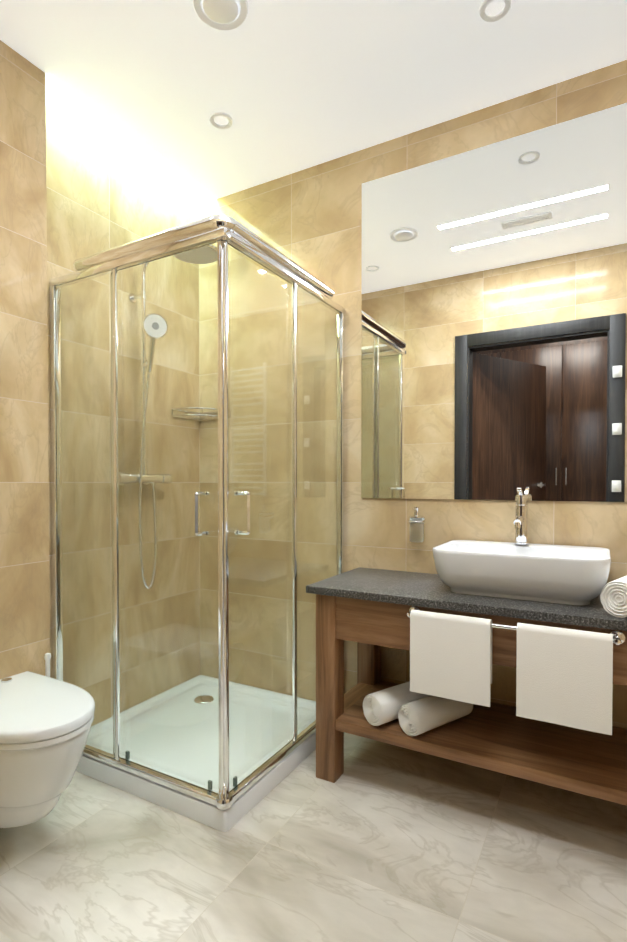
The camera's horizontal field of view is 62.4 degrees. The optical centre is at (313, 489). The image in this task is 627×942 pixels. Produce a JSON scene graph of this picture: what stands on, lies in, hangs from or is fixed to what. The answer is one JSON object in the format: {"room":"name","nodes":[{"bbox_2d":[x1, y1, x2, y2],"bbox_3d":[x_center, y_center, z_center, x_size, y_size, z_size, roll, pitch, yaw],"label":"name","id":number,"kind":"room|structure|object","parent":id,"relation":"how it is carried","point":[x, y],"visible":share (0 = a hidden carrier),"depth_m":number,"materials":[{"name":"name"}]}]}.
{"room":"bathroom","nodes":[
{"label":"bathroom","id":0,"kind":"room"},
{"bbox_2d":[0,40,49,679],"bbox_3d":[-1.234,-0.367,1.685,0.125,2.970,0.710,0,1,29],"label":"wall","id":1,"kind":"structure","parent":0,"point":[24,574],"depth_m":1.88,"materials":[{"name":"beige stone"}]},
{"bbox_2d":[0,671,94,827],"bbox_3d":[-0.914,0.861,1.632,0.500,0.400,0.365,0,1,29],"label":"toilet","id":2,"kind":"object","parent":1,"relation":"attached to","point":[45,724],"visible":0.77,"depth_m":1.52,"materials":[{"name":"white ceramic"}]},
{"bbox_2d":[46,74,198,677],"bbox_3d":[-1.130,-0.373,2.124,0.120,2.970,1.820,0,1,29],"label":"wall","id":3,"kind":"structure","parent":0,"point":[109,184],"depth_m":2.28,"materials":[{"name":"beige stone"}]},
{"bbox_2d":[0,732,626,941],"bbox_3d":[-0.144,1.181,0.750,3.560,0.100,3.700,0,1,29],"label":"floor","id":4,"kind":"structure","parent":0,"point":[377,841],"depth_m":1.55,"materials":[{"name":"tile"}]},
{"bbox_2d":[44,653,50,676],"bbox_3d":[-0.981,0.858,1.916,0.090,0.512,0.090,0,1,29],"label":"toilet brush","id":5,"kind":"object","parent":4,"relation":"on","point":[47,657],"visible":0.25,"depth_m":1.91,"materials":[{"name":"white plastic"}]},
{"bbox_2d":[76,731,315,831],"bbox_3d":[-0.460,1.074,2.297,0.898,0.070,0.898,0,1,29],"label":"shower tray","id":6,"kind":"object","parent":4,"relation":"on","point":[208,814],"visible":0.08,"depth_m":1.86,"materials":[{"name":"white ceramic"}]},
{"bbox_2d":[50,214,344,809],"bbox_3d":[-0.455,0.065,2.266,0.920,1.946,0.920,0,1,29],"label":"shower enclosure","id":7,"kind":"object","parent":6,"relation":"on","point":[197,424],"visible":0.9,"depth_m":1.91,"materials":[{"name":"clear glass"}]},
{"bbox_2d":[306,591,626,805],"bbox_3d":[0.722,0.758,1.838,1.406,0.716,0.532,0,1,29],"label":"bathroom vanity","id":8,"kind":"object","parent":4,"relation":"on","point":[554,727],"depth_m":1.73,"materials":[{"name":"wood"}]},
{"bbox_2d":[363,681,428,725],"bbox_3d":[0.338,0.815,2.004,0.222,0.113,0.314,0,1,29],"label":"rolled towel","id":9,"kind":"object","parent":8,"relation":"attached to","point":[397,705],"depth_m":1.91,"materials":[{"name":"white fabric"}]},
{"bbox_2d":[398,695,472,735],"bbox_3d":[0.458,0.818,1.926,0.219,0.109,0.313,0,1,29],"label":"rolled towel","id":10,"kind":"object","parent":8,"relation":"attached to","point":[418,715],"depth_m":1.87,"materials":[{"name":"white fabric"}]},
{"bbox_2d":[410,610,491,706],"bbox_3d":[0.449,0.545,1.704,0.260,0.272,0.039,0,1,29],"label":"hand towel","id":11,"kind":"object","parent":8,"relation":"hanging from","point":[451,655],"depth_m":1.68,"materials":[{"name":"white fabric"}]},
{"bbox_2d":[306,567,626,626],"bbox_3d":[0.732,0.385,1.851,1.470,0.028,0.497,0,1,29],"label":"countertop","id":12,"kind":"structure","parent":8,"relation":"on","point":[610,606],"depth_m":1.79,"materials":[{"name":"grey stone"}]},
{"bbox_2d":[432,540,610,604],"bbox_3d":[0.750,0.291,1.882,0.570,0.156,0.385,0,1,29],"label":"vessel sink","id":13,"kind":"object","parent":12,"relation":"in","point":[567,574],"visible":1,"depth_m":1.74,"materials":[{"name":"white ceramic"}]},
{"bbox_2d":[514,488,528,544],"bbox_3d":[0.789,0.101,1.980,0.058,0.219,0.154,0,1,29],"label":"faucet","id":14,"kind":"object","parent":13,"relation":"on","point":[521,518],"visible":1,"depth_m":2.00,"materials":[{"name":"silver metal"}]},
{"bbox_2d":[516,623,612,734],"bbox_3d":[0.742,0.553,1.541,0.255,0.282,0.039,0,1,29],"label":"hand towel","id":15,"kind":"object","parent":8,"relation":"hanging from","point":[564,676],"depth_m":1.52,"materials":[{"name":"white fabric"}]},
{"bbox_2d":[0,0,626,198],"bbox_3d":[0.256,-1.668,1.403,2.735,0.220,1.700,0,1,29],"label":"ceiling","id":16,"kind":"structure","parent":0,"point":[290,86],"depth_m":1.91,"materials":[{"name":"white paint"}]},
{"bbox_2d":[193,0,247,29],"bbox_3d":[-0.299,-1.556,1.668,0.176,0.021,0.176,0,1,29],"label":"recessed light","id":17,"kind":"object","parent":16,"relation":"in","point":[221,14],"visible":1,"depth_m":1.68,"materials":[{"name":"white"}]},
{"bbox_2d":[210,112,232,128],"bbox_3d":[-0.392,-1.568,2.200,0.098,0.011,0.098,0,1,29],"label":"recessed light","id":18,"kind":"object","parent":16,"relation":"in","point":[218,126],"visible":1,"depth_m":2.19,"materials":[{"name":"white"}]},
{"bbox_2d":[479,0,510,21],"bbox_3d":[0.588,-1.561,1.678,0.098,0.011,0.098,0,1,29],"label":"recessed light","id":19,"kind":"object","parent":16,"relation":"in","point":[484,16],"visible":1,"depth_m":1.69,"materials":[{"name":"white"}]},
{"bbox_2d":[199,60,626,728],"bbox_3d":[0.644,-0.375,2.247,3.100,2.970,0.120,0,1,29],"label":"wall","id":20,"kind":"structure","parent":0,"point":[309,220],"depth_m":2.34,"materials":[{"name":"beige tile"}]},
{"bbox_2d":[408,506,425,541],"bbox_3d":[0.448,0.147,2.236,0.077,0.152,0.100,0,1,29],"label":"soap dispenser","id":21,"kind":"object","parent":20,"relation":"attached to","point":[416,521],"visible":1,"depth_m":2.20,"materials":[{"name":"clear glass"}]},
{"bbox_2d":[361,103,626,501],"bbox_3d":[0.873,-0.682,2.042,1.485,1.450,0.006,0,1,29],"label":"wall mirror","id":22,"kind":"object","parent":20,"relation":"attached to","point":[494,329],"visible":1,"depth_m":2.10,"materials":[{"name":"silver mirror"}]}
]}

